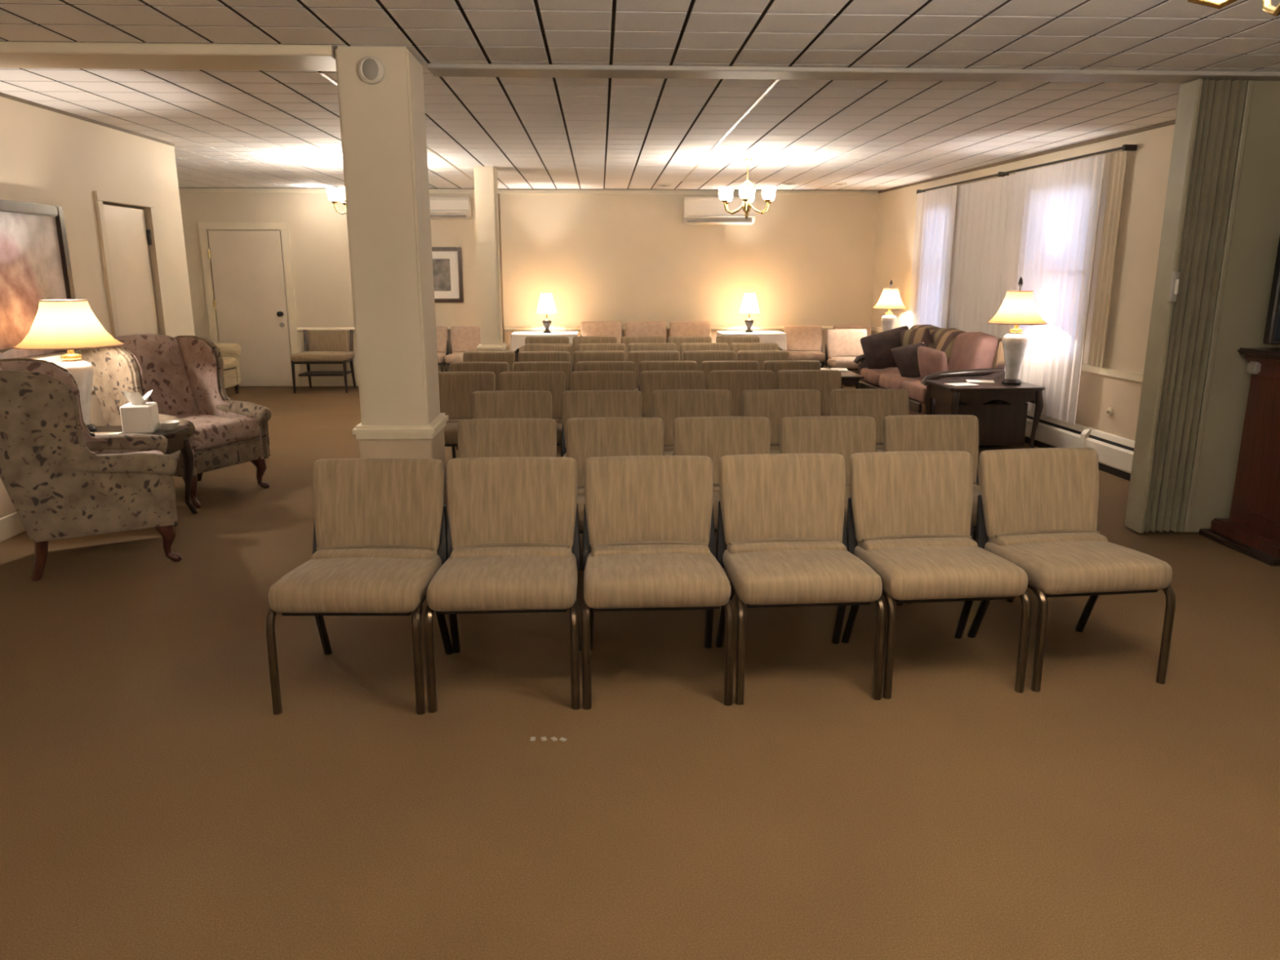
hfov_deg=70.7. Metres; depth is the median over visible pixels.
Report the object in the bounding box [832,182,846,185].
recessed light
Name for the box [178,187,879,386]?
wall
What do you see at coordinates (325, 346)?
chair
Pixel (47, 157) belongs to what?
wall
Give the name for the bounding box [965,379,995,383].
leaflet
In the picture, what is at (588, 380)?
chair
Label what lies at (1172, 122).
trim
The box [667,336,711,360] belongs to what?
chair
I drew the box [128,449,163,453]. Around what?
seat cushion
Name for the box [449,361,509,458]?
chair
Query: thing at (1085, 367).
trim
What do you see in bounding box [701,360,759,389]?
chair
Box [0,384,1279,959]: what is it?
floor
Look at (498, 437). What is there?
chair
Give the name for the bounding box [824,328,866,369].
chair
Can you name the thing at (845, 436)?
chair
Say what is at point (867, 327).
chair
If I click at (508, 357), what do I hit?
chair
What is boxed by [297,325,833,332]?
trim
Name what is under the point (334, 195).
chandelier
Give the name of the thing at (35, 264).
framed painting
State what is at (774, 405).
chair
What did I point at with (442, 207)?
air conditioner
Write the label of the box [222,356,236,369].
seat cushion
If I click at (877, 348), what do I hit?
throw pillow
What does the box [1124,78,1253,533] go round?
partition
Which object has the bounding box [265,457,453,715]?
chair
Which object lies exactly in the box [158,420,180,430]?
glass dish
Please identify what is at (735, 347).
chair
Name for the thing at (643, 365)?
chair
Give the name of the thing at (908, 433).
chair
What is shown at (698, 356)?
chair
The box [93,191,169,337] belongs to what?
door
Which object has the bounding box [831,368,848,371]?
paper sheet
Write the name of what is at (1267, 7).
chandelier
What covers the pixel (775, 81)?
trim
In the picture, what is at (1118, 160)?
drape
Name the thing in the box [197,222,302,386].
door
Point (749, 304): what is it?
table lamp
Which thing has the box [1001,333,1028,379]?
lamp base
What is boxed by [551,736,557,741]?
paper scrap
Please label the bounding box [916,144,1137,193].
curtain rod
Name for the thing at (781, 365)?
chair
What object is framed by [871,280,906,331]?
table lamp
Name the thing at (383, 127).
column
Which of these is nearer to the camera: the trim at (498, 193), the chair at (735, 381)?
the chair at (735, 381)
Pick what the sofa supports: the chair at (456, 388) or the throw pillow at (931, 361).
the throw pillow at (931, 361)
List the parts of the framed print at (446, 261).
frame rail, frame rail, frame rail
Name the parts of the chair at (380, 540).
leg, leg, seat, backrest, leg, leg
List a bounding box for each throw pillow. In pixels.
[860,325,908,368]
[891,342,925,377]
[899,326,933,348]
[917,346,947,377]
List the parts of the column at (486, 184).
chair rail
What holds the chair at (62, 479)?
on the floor
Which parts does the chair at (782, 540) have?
leg, seat rail, leg, backrest, seat, leg, leg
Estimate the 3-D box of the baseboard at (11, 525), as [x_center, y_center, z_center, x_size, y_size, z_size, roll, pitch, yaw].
[-3.436,0.955,2.135,0.018,0.130,8.820,-1,13,-2]
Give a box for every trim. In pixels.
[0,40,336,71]
[0,92,174,146]
[0,390,105,518]
[178,188,878,195]
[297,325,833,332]
[319,71,473,180]
[497,193,504,342]
[504,330,858,374]
[681,79,780,181]
[871,326,1143,382]
[878,119,1175,193]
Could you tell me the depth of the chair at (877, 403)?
5.43 m
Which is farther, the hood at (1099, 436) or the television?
the hood at (1099, 436)
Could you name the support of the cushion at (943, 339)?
on the sofa
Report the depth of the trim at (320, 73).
7.66 m
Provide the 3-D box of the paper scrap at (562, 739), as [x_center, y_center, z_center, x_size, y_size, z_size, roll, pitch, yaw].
[-0.248,0.837,2.910,0.022,0.004,0.016,9,16,35]
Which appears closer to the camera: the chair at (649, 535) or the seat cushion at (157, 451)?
the chair at (649, 535)
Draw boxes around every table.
[91,425,198,526]
[511,335,519,361]
[826,368,864,388]
[924,379,1045,448]
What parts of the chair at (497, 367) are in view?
leg, backrest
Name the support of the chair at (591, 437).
on the floor
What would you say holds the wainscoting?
attached to the wall at (1147, 167)
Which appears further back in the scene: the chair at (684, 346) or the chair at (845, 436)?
the chair at (684, 346)
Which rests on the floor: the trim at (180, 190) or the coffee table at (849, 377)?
the coffee table at (849, 377)
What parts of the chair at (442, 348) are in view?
backrest, seat, leg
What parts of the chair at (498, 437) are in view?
backrest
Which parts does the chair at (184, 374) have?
wing panel, backrest, leg, leg, wing panel, seat, leg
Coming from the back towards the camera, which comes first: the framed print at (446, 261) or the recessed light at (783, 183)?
the framed print at (446, 261)
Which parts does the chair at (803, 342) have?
backrest, seat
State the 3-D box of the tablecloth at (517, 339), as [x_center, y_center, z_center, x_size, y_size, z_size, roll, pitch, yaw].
[-1.191,-1.727,11.364,0.846,0.247,0.536,-1,13,-2]
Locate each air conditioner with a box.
[429,195,471,219]
[682,196,755,225]
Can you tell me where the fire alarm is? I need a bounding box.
[358,56,385,84]
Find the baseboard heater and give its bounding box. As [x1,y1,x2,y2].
[1024,410,1134,480]
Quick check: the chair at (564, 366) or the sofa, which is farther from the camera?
the sofa
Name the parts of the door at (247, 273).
knob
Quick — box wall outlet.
[1105,407,1112,416]
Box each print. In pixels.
[431,247,463,302]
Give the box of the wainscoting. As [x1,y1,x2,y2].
[871,330,1142,440]
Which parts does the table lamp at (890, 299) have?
shade trim, lamp shade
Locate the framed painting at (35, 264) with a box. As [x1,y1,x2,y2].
[0,199,79,359]
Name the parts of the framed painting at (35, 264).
frame rail, frame rail, frame rail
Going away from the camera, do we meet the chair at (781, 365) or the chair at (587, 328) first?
the chair at (781, 365)
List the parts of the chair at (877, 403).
seat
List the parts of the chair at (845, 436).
backrest, seat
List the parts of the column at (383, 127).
chair rail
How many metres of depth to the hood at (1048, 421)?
7.42 m
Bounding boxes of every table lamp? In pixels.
[13,299,124,431]
[537,293,556,333]
[739,293,759,332]
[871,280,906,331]
[986,276,1047,384]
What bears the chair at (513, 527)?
on the floor
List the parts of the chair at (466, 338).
leg, seat, backrest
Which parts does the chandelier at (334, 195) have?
lamp shade, arm, lamp shade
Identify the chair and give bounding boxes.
[0,358,182,581]
[80,333,271,508]
[213,342,240,393]
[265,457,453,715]
[290,329,355,393]
[423,457,581,712]
[435,326,448,371]
[438,371,495,446]
[444,325,480,371]
[446,417,557,517]
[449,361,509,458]
[456,351,515,449]
[471,390,551,418]
[499,371,565,457]
[512,361,571,391]
[517,351,570,362]
[524,336,568,344]
[524,343,573,372]
[561,390,642,457]
[565,417,663,609]
[570,370,635,391]
[573,336,617,353]
[573,351,625,371]
[576,360,635,373]
[577,343,625,353]
[580,321,622,343]
[581,455,733,709]
[620,336,665,360]
[625,321,666,342]
[627,342,676,351]
[628,351,679,390]
[638,360,697,391]
[640,370,704,417]
[652,389,731,455]
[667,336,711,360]
[669,321,711,336]
[672,416,769,532]
[680,342,728,360]
[683,350,734,370]
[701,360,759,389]
[709,369,773,416]
[715,336,759,350]
[715,453,886,705]
[730,342,778,360]
[737,350,788,369]
[742,389,820,453]
[763,360,820,389]
[777,369,841,416]
[778,416,902,607]
[783,324,830,368]
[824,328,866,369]
[830,388,908,452]
[833,324,871,389]
[840,450,1031,698]
[881,414,1013,604]
[967,447,1175,692]
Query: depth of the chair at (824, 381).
6.47 m
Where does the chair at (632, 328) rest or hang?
on the floor
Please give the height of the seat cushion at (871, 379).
0.150 m
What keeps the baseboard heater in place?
on the floor
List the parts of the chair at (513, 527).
leg, leg, seat, backrest, leg, leg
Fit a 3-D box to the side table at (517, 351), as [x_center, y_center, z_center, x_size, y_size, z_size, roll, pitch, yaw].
[-1.191,-1.500,11.417,0.800,0.695,0.500,-1,13,-2]
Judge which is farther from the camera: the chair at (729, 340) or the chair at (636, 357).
the chair at (729, 340)
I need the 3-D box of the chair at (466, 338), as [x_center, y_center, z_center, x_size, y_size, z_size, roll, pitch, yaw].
[-2.154,-1.523,11.349,0.524,0.782,0.593,-1,13,-2]
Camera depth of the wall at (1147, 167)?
6.63 m
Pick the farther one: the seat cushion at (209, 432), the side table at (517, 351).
the side table at (517, 351)
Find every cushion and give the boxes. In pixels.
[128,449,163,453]
[173,413,259,450]
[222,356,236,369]
[860,367,900,386]
[879,373,923,388]
[900,380,928,403]
[910,324,939,333]
[930,328,965,365]
[947,332,998,370]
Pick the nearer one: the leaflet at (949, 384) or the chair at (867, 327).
the leaflet at (949, 384)
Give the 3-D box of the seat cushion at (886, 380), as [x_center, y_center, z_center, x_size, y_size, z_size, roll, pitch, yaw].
[2.753,-0.957,8.966,0.600,0.150,0.567,-1,13,-5]
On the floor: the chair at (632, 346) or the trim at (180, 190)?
the chair at (632, 346)
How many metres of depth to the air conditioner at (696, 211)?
11.28 m
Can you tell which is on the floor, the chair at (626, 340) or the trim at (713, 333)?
the chair at (626, 340)
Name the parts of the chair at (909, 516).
leg, leg, backrest, seat, leg, leg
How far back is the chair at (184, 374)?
6.08 m
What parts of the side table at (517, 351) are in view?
leg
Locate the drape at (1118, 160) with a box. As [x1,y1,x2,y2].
[1087,151,1127,367]
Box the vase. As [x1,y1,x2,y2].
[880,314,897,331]
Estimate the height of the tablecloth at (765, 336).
0.247 m
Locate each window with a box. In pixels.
[946,202,956,327]
[1081,178,1102,363]
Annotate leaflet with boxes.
[944,382,978,386]
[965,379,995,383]
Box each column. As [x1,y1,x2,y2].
[334,45,448,511]
[473,166,506,351]
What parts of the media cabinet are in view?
moulding, panel, cornice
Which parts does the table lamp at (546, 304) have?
lamp shade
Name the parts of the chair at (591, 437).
seat, backrest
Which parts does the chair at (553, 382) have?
backrest, seat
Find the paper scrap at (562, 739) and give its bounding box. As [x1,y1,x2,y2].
[559,737,567,742]
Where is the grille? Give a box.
[362,58,378,79]
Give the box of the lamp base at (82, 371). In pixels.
[56,359,93,425]
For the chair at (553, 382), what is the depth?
6.37 m
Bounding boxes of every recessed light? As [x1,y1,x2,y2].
[305,185,319,187]
[657,184,671,186]
[782,182,796,184]
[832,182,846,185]
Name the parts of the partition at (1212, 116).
lead post, latch pull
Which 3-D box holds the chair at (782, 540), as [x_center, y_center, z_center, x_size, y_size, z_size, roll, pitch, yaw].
[0.574,0.340,3.365,0.524,0.782,0.593,-1,13,-4]
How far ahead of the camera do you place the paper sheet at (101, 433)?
5.24 m
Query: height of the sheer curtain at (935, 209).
1.590 m
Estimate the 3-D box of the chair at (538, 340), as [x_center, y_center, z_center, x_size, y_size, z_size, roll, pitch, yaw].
[-0.988,-1.099,9.534,0.500,0.782,0.593,-1,13,-2]
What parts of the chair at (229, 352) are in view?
arm, leg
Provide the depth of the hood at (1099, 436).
6.71 m
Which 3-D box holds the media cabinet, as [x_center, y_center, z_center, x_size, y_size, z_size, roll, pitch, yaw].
[3.646,-0.142,4.786,0.865,1.062,0.620,-1,13,-2]
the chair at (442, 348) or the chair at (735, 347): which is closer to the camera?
the chair at (735, 347)
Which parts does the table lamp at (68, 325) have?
shade trim, shade trim, lamp shade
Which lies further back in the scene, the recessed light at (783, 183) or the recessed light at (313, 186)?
the recessed light at (313, 186)
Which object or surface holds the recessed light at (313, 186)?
in the ceiling
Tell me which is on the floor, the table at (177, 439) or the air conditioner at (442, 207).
the table at (177, 439)
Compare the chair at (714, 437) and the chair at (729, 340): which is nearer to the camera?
the chair at (714, 437)
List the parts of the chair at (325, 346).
leg, post, leg, seat, backrest, leg, post, leg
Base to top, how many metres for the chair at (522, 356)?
0.782 m
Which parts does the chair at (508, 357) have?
backrest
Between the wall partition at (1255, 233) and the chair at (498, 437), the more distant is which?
the wall partition at (1255, 233)
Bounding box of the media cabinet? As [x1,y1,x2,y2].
[1199,347,1279,566]
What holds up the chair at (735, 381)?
on the floor
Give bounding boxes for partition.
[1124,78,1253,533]
[1177,80,1279,532]
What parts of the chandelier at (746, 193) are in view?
lamp shade, lamp shade, arm, arm, lamp shade, arm, chain, lamp shade, arm, arm, lamp shade, lamp shade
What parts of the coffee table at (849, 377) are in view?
leg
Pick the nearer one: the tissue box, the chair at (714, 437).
the chair at (714, 437)
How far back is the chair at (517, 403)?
5.35 m
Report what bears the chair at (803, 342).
on the floor
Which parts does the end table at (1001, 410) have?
leg, leg, leg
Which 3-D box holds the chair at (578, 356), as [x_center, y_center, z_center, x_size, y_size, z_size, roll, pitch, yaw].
[-0.350,-0.708,7.855,0.484,0.782,0.593,-1,13,-3]
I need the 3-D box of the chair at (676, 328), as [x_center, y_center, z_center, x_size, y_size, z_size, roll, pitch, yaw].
[0.659,-1.573,11.445,0.560,0.837,0.623,-1,13,-2]
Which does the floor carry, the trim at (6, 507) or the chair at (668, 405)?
the chair at (668, 405)
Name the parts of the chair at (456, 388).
seat, backrest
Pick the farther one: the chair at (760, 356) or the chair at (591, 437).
the chair at (760, 356)
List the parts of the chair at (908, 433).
backrest, leg, seat, leg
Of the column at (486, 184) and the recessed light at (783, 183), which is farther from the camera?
the recessed light at (783, 183)
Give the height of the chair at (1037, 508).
0.782 m
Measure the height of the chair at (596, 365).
0.782 m
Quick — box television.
[1262,235,1279,344]
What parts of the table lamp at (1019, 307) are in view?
shade trim, lamp shade, shade trim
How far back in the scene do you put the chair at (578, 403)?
5.37 m
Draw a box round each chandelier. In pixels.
[326,186,346,214]
[717,156,776,218]
[1186,0,1279,16]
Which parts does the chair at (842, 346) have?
seat, backrest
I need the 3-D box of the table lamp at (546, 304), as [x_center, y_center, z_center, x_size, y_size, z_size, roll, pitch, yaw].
[-1.166,-2.086,11.281,0.250,0.485,0.250,-1,13,-2]
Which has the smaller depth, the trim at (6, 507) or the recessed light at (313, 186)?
the trim at (6, 507)
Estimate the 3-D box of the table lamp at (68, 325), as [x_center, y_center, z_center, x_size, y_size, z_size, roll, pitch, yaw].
[-3.292,-0.659,5.239,0.541,0.760,0.541,-1,13,-2]
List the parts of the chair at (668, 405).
seat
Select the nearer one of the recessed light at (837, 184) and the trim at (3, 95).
the trim at (3, 95)
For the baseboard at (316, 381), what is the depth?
11.73 m
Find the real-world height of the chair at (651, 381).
0.782 m
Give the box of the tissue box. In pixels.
[119,390,159,433]
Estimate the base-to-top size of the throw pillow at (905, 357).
0.386 m
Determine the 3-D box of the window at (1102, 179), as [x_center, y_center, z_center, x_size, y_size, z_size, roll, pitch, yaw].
[3.498,-1.711,7.469,0.110,1.400,1.001,-1,13,-5]
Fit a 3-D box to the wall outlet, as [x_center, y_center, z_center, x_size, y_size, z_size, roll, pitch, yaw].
[3.513,-0.511,6.770,0.034,0.070,0.070,-1,13,-2]
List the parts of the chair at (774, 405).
seat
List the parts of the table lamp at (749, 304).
lamp shade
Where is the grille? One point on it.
(370, 66)
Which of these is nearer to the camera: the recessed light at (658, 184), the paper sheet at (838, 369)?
the paper sheet at (838, 369)
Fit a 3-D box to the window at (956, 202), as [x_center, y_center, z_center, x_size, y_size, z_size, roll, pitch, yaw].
[3.277,-2.255,9.799,0.110,1.400,0.701,-1,13,-5]
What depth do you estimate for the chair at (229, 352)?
10.89 m
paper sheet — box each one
[93,431,122,435]
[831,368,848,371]
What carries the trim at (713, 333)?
attached to the wall at (807, 260)
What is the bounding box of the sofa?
[853,324,1004,414]
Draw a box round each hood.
[1026,410,1088,431]
[1089,429,1134,448]
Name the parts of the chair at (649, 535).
leg, leg, backrest, seat, leg, leg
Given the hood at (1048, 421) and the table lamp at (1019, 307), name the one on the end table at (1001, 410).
the table lamp at (1019, 307)
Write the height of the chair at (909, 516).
0.782 m
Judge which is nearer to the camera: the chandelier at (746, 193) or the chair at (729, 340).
the chandelier at (746, 193)
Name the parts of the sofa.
arm, rail, seat frame, arm, frame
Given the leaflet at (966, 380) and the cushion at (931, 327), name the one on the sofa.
the cushion at (931, 327)
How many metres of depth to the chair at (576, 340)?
9.71 m
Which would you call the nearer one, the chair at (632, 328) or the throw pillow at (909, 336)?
the throw pillow at (909, 336)
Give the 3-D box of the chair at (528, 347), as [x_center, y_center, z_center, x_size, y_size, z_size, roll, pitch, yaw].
[-0.879,-0.892,8.643,0.500,0.782,0.593,-1,13,-2]
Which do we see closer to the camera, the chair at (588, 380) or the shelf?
the chair at (588, 380)
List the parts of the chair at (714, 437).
seat, backrest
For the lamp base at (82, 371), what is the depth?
5.22 m
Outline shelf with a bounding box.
[298,370,351,376]
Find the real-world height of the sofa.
0.923 m
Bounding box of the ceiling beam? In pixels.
[426,62,1279,83]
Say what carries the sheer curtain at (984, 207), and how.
hanging from the curtain rod
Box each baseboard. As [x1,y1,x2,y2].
[0,511,25,542]
[301,376,358,386]
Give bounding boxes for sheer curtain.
[907,185,957,328]
[947,173,1015,337]
[1000,154,1105,424]
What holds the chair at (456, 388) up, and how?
on the floor
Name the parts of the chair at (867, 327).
backrest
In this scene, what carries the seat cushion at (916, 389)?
on the sofa
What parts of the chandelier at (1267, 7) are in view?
arm, arm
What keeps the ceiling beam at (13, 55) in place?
attached to the wall at (47, 157)
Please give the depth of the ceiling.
4.97 m
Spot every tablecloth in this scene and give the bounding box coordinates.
[510,331,578,351]
[716,330,786,351]
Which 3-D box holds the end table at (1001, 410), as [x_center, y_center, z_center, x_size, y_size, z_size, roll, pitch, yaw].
[2.874,-0.536,7.610,0.800,0.554,0.600,-1,13,-5]
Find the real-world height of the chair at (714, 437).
0.782 m
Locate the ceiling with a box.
[0,0,1279,190]
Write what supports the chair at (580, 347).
on the floor
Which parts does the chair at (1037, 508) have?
leg, backrest, leg, seat, leg, leg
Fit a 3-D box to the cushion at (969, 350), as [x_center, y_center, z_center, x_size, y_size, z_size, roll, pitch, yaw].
[3.064,-1.121,8.351,0.264,0.490,0.567,-1,13,-5]
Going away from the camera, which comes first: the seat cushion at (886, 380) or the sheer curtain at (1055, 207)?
the sheer curtain at (1055, 207)
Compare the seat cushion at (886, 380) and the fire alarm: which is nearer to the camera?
the fire alarm
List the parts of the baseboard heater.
panel, panel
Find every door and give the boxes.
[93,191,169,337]
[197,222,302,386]
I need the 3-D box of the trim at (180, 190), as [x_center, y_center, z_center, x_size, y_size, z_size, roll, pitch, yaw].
[-1.363,-3.612,11.312,8.810,0.045,0.030,-1,13,-2]
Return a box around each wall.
[0,96,195,364]
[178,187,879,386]
[871,124,1175,439]

